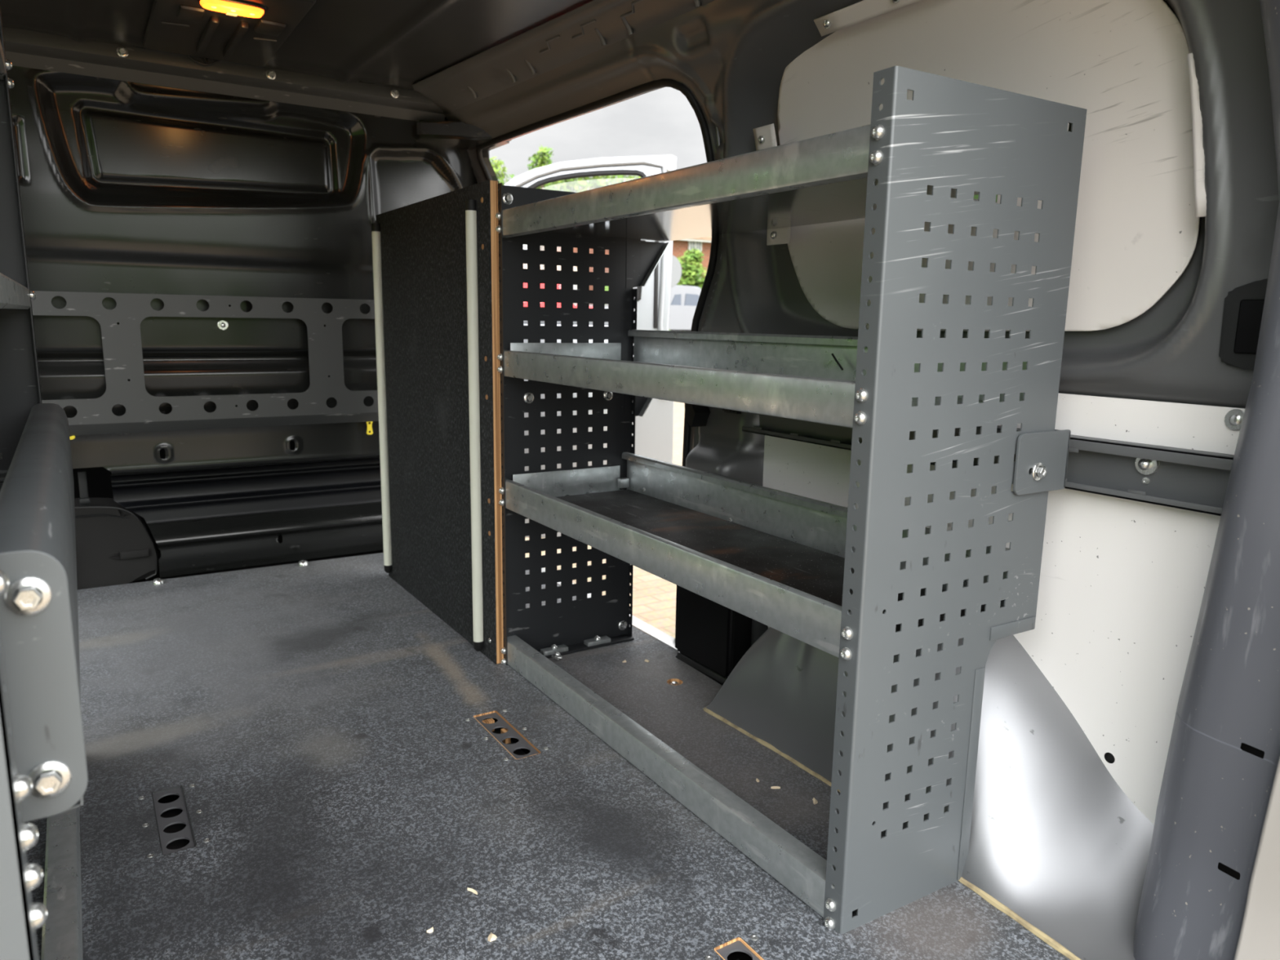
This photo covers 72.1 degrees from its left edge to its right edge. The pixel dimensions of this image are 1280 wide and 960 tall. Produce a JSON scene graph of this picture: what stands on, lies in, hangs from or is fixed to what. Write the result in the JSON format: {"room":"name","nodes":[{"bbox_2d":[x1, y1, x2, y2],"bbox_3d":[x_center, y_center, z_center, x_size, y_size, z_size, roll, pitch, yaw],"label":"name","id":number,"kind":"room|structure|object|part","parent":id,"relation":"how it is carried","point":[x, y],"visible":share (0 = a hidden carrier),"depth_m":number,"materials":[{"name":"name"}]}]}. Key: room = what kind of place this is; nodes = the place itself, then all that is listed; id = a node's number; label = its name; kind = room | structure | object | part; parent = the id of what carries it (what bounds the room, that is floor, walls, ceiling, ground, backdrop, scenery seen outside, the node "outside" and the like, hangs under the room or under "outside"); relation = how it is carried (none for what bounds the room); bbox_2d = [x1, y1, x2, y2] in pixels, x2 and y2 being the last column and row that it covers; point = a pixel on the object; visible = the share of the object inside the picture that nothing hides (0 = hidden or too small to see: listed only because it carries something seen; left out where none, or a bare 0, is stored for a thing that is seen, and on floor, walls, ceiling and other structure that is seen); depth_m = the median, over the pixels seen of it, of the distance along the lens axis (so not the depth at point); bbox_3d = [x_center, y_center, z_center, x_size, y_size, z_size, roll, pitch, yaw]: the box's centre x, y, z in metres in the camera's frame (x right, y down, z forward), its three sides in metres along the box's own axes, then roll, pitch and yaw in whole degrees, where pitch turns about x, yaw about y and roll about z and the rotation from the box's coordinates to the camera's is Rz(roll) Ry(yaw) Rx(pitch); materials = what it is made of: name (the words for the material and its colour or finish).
{"room":"vehicle interior","nodes":[
{"label":"vehicle interior","id":0,"kind":"room"},
{"bbox_2d":[0,26,511,577],"bbox_3d":[-1.129,-0.389,2.382,1.575,1.344,0.542,-6,12,-32],"label":"wall","id":1,"kind":"structure","parent":0,"point":[141,171],"depth_m":2.26,"materials":[{"name":"black metal"}]},
{"bbox_2d":[31,290,378,435],"bbox_3d":[-1.046,-0.302,2.269,0.960,0.336,0.047,-6,12,-32],"label":"mounting frame","id":2,"kind":"object","parent":1,"relation":"attached to","point":[122,343],"visible":0.84,"depth_m":2.21,"materials":[{"name":"grey metal"}]},
{"bbox_2d":[72,440,383,583],"bbox_3d":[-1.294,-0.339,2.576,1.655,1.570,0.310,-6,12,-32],"label":"trim","id":3,"kind":"structure","parent":1,"relation":"attached to","point":[99,478],"depth_m":2.64,"materials":[{"name":"black plastic"}]},
{"bbox_2d":[365,421,373,435],"bbox_3d":[-0.764,-0.148,2.485,0.018,0.040,0.004,-6,12,-32],"label":"clip","id":4,"kind":"object","parent":1,"relation":"attached to","point":[369,425],"visible":1,"depth_m":2.48,"materials":[{"name":"plastic"}]},
{"bbox_2d":[0,0,592,90],"bbox_3d":[-0.534,-0.877,1.377,1.750,0.069,2.520,-6,12,-32],"label":"ceiling","id":5,"kind":"structure","parent":0,"point":[401,44],"depth_m":1.88,"materials":[{"name":"paint"}]},
{"bbox_2d":[186,54,221,66],"bbox_3d":[-1.030,-0.997,2.072,0.101,0.043,0.018,-6,12,-32],"label":"cable loop","id":6,"kind":"object","parent":5,"relation":"hanging from","point":[206,60],"visible":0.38,"depth_m":2.07,"materials":[{"name":"black plastic"}]},
{"bbox_2d":[197,0,266,17],"bbox_3d":[-0.783,-0.907,1.690,0.120,0.019,0.060,-6,12,-32],"label":"recessed light","id":7,"kind":"object","parent":5,"relation":"in","point":[231,7],"visible":1,"depth_m":1.68,"materials":[{"name":"yellow plastic"}]},
{"bbox_2d":[225,11,238,16],"bbox_3d":[-0.789,-0.901,1.701,0.020,0.003,0.016,-6,12,-32],"label":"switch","id":8,"kind":"object","parent":7,"relation":"attached to","point":[229,13],"depth_m":1.70,"materials":[{"name":"yellow plastic"}]},
{"bbox_2d":[24,552,1070,959],"bbox_3d":[-0.600,0.472,1.587,1.700,0.050,2.510,-6,12,-32],"label":"floor","id":9,"kind":"structure","parent":0,"point":[316,713],"depth_m":1.35,"materials":[{"name":"grey carpet"}]},
{"bbox_2d":[0,7,88,959],"bbox_3d":[-0.753,-0.010,0.837,0.350,1.160,1.105,-6,12,-32],"label":"shelving unit","id":10,"kind":"object","parent":9,"relation":"on","point":[43,768],"visible":1,"depth_m":0.55,"materials":[{"name":"metal"}]},
{"bbox_3d":[-0.851,-0.539,0.880,0.316,0.061,0.750,-6,12,-32],"label":"shelf","id":11,"kind":"part","parent":10,"relation":"part of","materials":[{"name":"metal"}]},
{"bbox_3d":[-0.856,-0.217,0.938,0.316,0.061,0.750,-6,12,-32],"label":"shelf","id":12,"kind":"part","parent":10,"relation":"part of","materials":[{"name":"metal"}]},
{"bbox_3d":[-0.478,0.077,0.384,0.318,1.160,0.031,-6,12,-32],"label":"panel","id":13,"kind":"part","parent":10,"relation":"part of","materials":[{"name":"grey metal"}]},
{"bbox_3d":[-1.056,-0.094,1.273,0.318,1.160,0.031,-6,12,-32],"label":"panel","id":14,"kind":"part","parent":10,"relation":"part of","materials":[{"name":"grey metal"}]},
{"bbox_3d":[-0.657,0.523,1.001,0.035,0.054,1.096,-6,12,-32],"label":"rail","id":15,"kind":"part","parent":10,"relation":"part of","materials":[{"name":"metal"}]},
{"bbox_2d":[74,471,157,589],"bbox_3d":[-1.570,0.135,2.421,0.406,0.325,0.169,-6,12,-32],"label":"cover","id":16,"kind":"object","parent":9,"relation":"on","point":[114,546],"visible":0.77,"depth_m":2.42,"materials":[{"name":"black plastic"}]},
{"bbox_2d":[151,577,164,585],"bbox_3d":[-1.323,0.278,2.415,0.030,0.015,0.030,-6,12,-32],"label":"nut","id":17,"kind":"object","parent":9,"relation":"on","point":[157,581],"visible":1,"depth_m":2.41,"materials":[{"name":"metal"}]},
{"bbox_2d":[137,783,210,857],"bbox_3d":[-0.689,0.514,1.299,0.080,0.035,0.193,-6,12,-32],"label":"floor plate","id":18,"kind":"object","parent":9,"relation":"on","point":[175,833],"visible":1,"depth_m":1.30,"materials":[{"name":"metal"}]},
{"bbox_3d":[-0.688,0.502,1.297,0.043,0.003,0.193,-6,12,-32],"label":"plate","id":19,"kind":"part","parent":18,"relation":"part of","materials":[{"name":"grey metal"}]},
{"bbox_2d":[297,560,308,566],"bbox_3d":[-1.002,0.246,2.617,0.030,0.015,0.030,-6,12,-32],"label":"nut","id":20,"kind":"object","parent":9,"relation":"on","point":[303,562],"visible":1,"depth_m":2.61,"materials":[{"name":"metal"}]},
{"bbox_2d":[426,927,433,933],"bbox_3d":[-0.254,0.545,1.065,0.008,0.003,0.009,10,13,39],"label":"chip","id":21,"kind":"object","parent":9,"relation":"on","point":[431,930],"visible":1,"depth_m":1.06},
{"bbox_2d":[371,179,503,663],"bbox_3d":[-0.507,-0.155,2.114,0.040,0.996,0.762,-6,12,-32],"label":"board","id":22,"kind":"object","parent":9,"relation":"on","point":[436,259],"visible":1,"depth_m":2.03,"materials":[{"name":"black wood"}]},
{"bbox_2d":[466,888,477,894],"bbox_3d":[-0.216,0.532,1.140,0.017,0.003,0.006,7,12,32],"label":"chip","id":23,"kind":"object","parent":9,"relation":"on","point":[474,891],"visible":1,"depth_m":1.14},
{"bbox_2d":[487,932,497,942],"bbox_3d":[-0.177,0.548,1.055,0.011,0.003,0.013,0,10,-6],"label":"chip","id":24,"kind":"object","parent":9,"relation":"on","point":[491,937],"visible":1,"depth_m":1.05,"materials":[{"name":"beige"}]},
{"bbox_2d":[465,709,549,760],"bbox_3d":[-0.241,0.470,1.579,0.085,0.035,0.195,-6,12,-32],"label":"floor plate","id":25,"kind":"object","parent":9,"relation":"on","point":[503,736],"visible":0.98,"depth_m":1.59,"materials":[{"name":"grey metal"}]},
{"bbox_3d":[-0.241,0.459,1.577,0.048,0.003,0.195,-6,12,-32],"label":"plate","id":26,"kind":"part","parent":25,"relation":"part of","materials":[{"name":"grey metal"}]},
{"bbox_2d":[551,651,561,660],"bbox_3d":[-0.181,0.382,1.915,0.023,0.014,0.023,4,11,19],"label":"bolt","id":27,"kind":"object","parent":9,"relation":"on","point":[557,655],"visible":1,"depth_m":1.91,"materials":[{"name":"metal"}]},
{"bbox_2d":[666,678,683,684],"bbox_3d":[0.072,0.422,1.815,0.034,0.012,0.034,-6,12,-32],"label":"anchor","id":28,"kind":"object","parent":9,"relation":"in","point":[673,681],"visible":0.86,"depth_m":1.82,"materials":[{"name":"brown metal"}]},
{"bbox_2d":[705,934,764,959],"bbox_3d":[0.155,0.586,0.977,0.078,0.035,0.195,-6,12,-32],"label":"floor plate","id":29,"kind":"object","parent":9,"relation":"on","point":[737,944],"visible":1,"depth_m":1.05,"materials":[{"name":"grey metal"}]},
{"bbox_3d":[0.155,0.575,0.975,0.041,0.003,0.195,-6,12,-32],"label":"plate","id":30,"kind":"part","parent":29,"relation":"part of","materials":[{"name":"grey metal"}]},
{"bbox_2d":[770,786,780,788],"bbox_3d":[0.216,0.491,1.406,0.015,0.003,0.007,1,10,-2],"label":"chip","id":31,"kind":"object","parent":9,"relation":"on","point":[772,787],"visible":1,"depth_m":1.40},
{"bbox_2d":[495,66,1086,934],"bbox_3d":[0.150,-0.027,1.497,0.414,0.995,1.038,-6,12,-32],"label":"shelving unit","id":32,"kind":"object","parent":9,"relation":"on","point":[867,585],"visible":1,"depth_m":1.12,"materials":[{"name":"metal"}]},
{"bbox_3d":[-0.142,-0.104,1.896,0.336,0.995,0.031,-5,12,-31],"label":"panel","id":33,"kind":"part","parent":32,"relation":"part of","materials":[{"name":"black metal"}]},
{"bbox_3d":[-0.013,0.445,1.496,0.035,0.054,1.006,-6,12,-32],"label":"rail","id":34,"kind":"part","parent":32,"relation":"part of","materials":[{"name":"metal"}]},
{"bbox_3d":[0.163,-0.439,1.440,0.378,0.035,1.006,-6,12,-32],"label":"shelf","id":35,"kind":"part","parent":32,"relation":"part of","materials":[{"name":"metal"}]},
{"bbox_3d":[0.121,-0.155,1.467,0.289,0.013,1.006,-6,12,-32],"label":"shelf","id":36,"kind":"part","parent":32,"relation":"part of","materials":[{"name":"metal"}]},
{"bbox_3d":[0.384,0.051,1.078,0.325,0.991,0.031,-5,12,-31],"label":"panel","id":37,"kind":"part","parent":32,"relation":"part of","materials":[{"name":"grey metal"}]},
{"bbox_2d":[812,797,817,804],"bbox_3d":[0.272,0.499,1.367,0.008,0.003,0.016,2,10,6],"label":"chip","id":38,"kind":"object","parent":9,"relation":"on","point":[815,801],"visible":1,"depth_m":1.37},
{"bbox_2d":[443,0,1279,959],"bbox_3d":[0.076,-0.225,1.766,0.345,1.400,2.468,-6,12,-32],"label":"wall","id":39,"kind":"structure","parent":0,"point":[1057,846],"depth_m":1.13,"materials":[{"name":"grey paint"}]},
{"bbox_2d":[412,0,715,114],"bbox_3d":[0.034,-0.868,1.568,0.135,0.054,2.109,-6,13,-35],"label":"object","id":40,"kind":"structure","parent":39,"relation":"attached to","point":[594,25],"depth_m":1.90,"materials":[{"name":"grey paint"}]},
{"bbox_2d":[541,567,677,650],"bbox_3d":[-0.178,0.322,2.449,0.059,0.052,1.090,-6,12,-32],"label":"trim","id":41,"kind":"structure","parent":39,"relation":"attached to","point":[668,640],"depth_m":2.10,"materials":[{"name":"metal"}]},
{"bbox_2d":[721,408,741,413],"bbox_3d":[0.183,-0.150,1.766,0.020,0.032,0.040,-6,12,-32],"label":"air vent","id":42,"kind":"object","parent":39,"relation":"in","point":[726,411],"depth_m":1.76,"materials":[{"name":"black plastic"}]},
{"bbox_2d":[752,0,1206,331],"bbox_3d":[0.426,-0.471,1.327,0.128,0.487,0.813,-6,12,-32],"label":"lining","id":43,"kind":"object","parent":39,"relation":"attached to","point":[1130,64],"visible":0.52,"depth_m":1.18,"materials":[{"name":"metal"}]},
{"bbox_2d":[742,413,1234,515],"bbox_3d":[0.422,-0.072,1.438,0.026,0.070,1.015,-6,12,-32],"label":"wall rail","id":44,"kind":"object","parent":39,"relation":"attached to","point":[1187,479],"visible":0.37,"depth_m":1.12,"materials":[{"name":"grey metal"}]},
{"bbox_2d":[762,435,1220,824],"bbox_3d":[0.485,0.208,1.415,0.006,0.525,0.890,-6,12,-32],"label":"lining","id":45,"kind":"object","parent":39,"relation":"attached to","point":[1122,582],"visible":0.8,"depth_m":1.18,"materials":[{"name":"white plastic"}]},
{"bbox_2d":[997,393,1244,454],"bbox_3d":[0.481,-0.106,1.361,0.010,0.082,0.867,-6,12,-32],"label":"lining","id":46,"kind":"object","parent":39,"relation":"attached to","point":[1211,428],"visible":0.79,"depth_m":1.11,"materials":[{"name":"metal"}]},
{"bbox_2d":[1218,278,1267,370],"bbox_3d":[0.709,-0.175,0.990,0.042,0.109,0.089,-6,12,-32],"label":"plastic cover","id":47,"kind":"object","parent":39,"relation":"attached to","point":[1243,306],"visible":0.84,"depth_m":1.00,"materials":[{"name":"black plastic"}]},
{"bbox_3d":[0.694,-0.170,0.979,0.004,0.060,0.054,-6,12,-32],"label":"inset plate","id":48,"kind":"part","parent":47,"relation":"part of","materials":[{"name":"black plastic"}]},
{"label":"outside","id":49,"kind":"structure","parent":0,"visible":0},
{"bbox_2d":[504,154,676,537],"bbox_3d":[-0.321,-0.537,3.750,0.955,1.653,0.080,-1,10,-8],"label":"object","id":50,"kind":"structure","parent":49,"point":[654,430],"depth_m":3.72,"materials":[{"name":"silver metal"}]},
{"bbox_3d":[-0.379,-0.258,3.769,0.720,0.815,0.033,-1,10,-8],"label":"panel","id":51,"kind":"part","parent":50,"relation":"part of","materials":[{"name":"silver metal"}]},
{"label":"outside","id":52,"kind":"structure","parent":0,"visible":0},
{"bbox_2d":[524,401,684,638],"bbox_3d":[3.302,-2.318,14.585,100.000,2.052,100.000,-6,12,-32],"label":"ground","id":53,"kind":"structure","parent":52,"point":[654,597],"depth_m":4.27,"materials":[{"name":"beige concrete"}]},
{"bbox_2d":[489,156,514,185],"bbox_3d":[-2.880,-4.352,17.382,0.948,3.929,1.000,4,11,16],"label":"tree","id":54,"kind":"object","parent":53,"relation":"on","point":[495,166],"visible":0.24,"depth_m":17.07,"materials":[{"name":"green plant"}]},
{"bbox_2d":[526,144,553,171],"bbox_3d":[-1.935,-4.620,18.009,0.666,4.262,0.848,7,12,28],"label":"tree","id":55,"kind":"object","parent":53,"relation":"on","point":[542,161],"visible":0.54,"depth_m":17.54,"materials":[{"name":"green plant"}]},
{"bbox_2d":[671,255,681,287],"bbox_3d":[0.339,-1.974,11.549,0.430,1.929,0.068,-6,12,-32],"label":"road sign","id":56,"kind":"object","parent":53,"relation":"on","point":[676,265],"visible":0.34,"depth_m":11.45,"materials":[{"name":"white metal"}]},
{"bbox_2d":[668,284,701,331],"bbox_3d":[0.383,-4.664,24.938,5.238,1.660,1.870,-6,12,-32],"label":"pickup truck","id":57,"kind":"object","parent":53,"relation":"on","point":[683,299],"visible":0.11,"depth_m":24.39,"materials":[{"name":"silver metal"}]},
{"bbox_2d":[676,246,706,288],"bbox_3d":[1.556,-5.816,27.506,1.809,2.910,1.178,-6,12,-32],"label":"bush","id":58,"kind":"object","parent":53,"relation":"on","point":[691,273],"visible":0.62,"depth_m":27.22,"materials":[{"name":"green plant"}]},
{"bbox_2d":[672,235,711,281],"bbox_3d":[2.182,-8.597,35.601,10.300,5.360,9.000,-6,12,-32],"label":"brick house","id":59,"kind":"structure","parent":53,"relation":"on","point":[703,244],"depth_m":30.50,"materials":[{"name":"brown brick"}]},
{"bbox_3d":[1.913,-8.165,30.669,0.530,0.380,0.015,-6,12,-32],"label":"pane","id":60,"kind":"part","parent":59,"relation":"part of","materials":[{"name":"white glass"}]},
{"bbox_3d":[1.917,-8.164,30.663,0.570,0.420,0.070,-6,12,-32],"label":"frame","id":61,"kind":"part","parent":59,"relation":"part of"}
]}

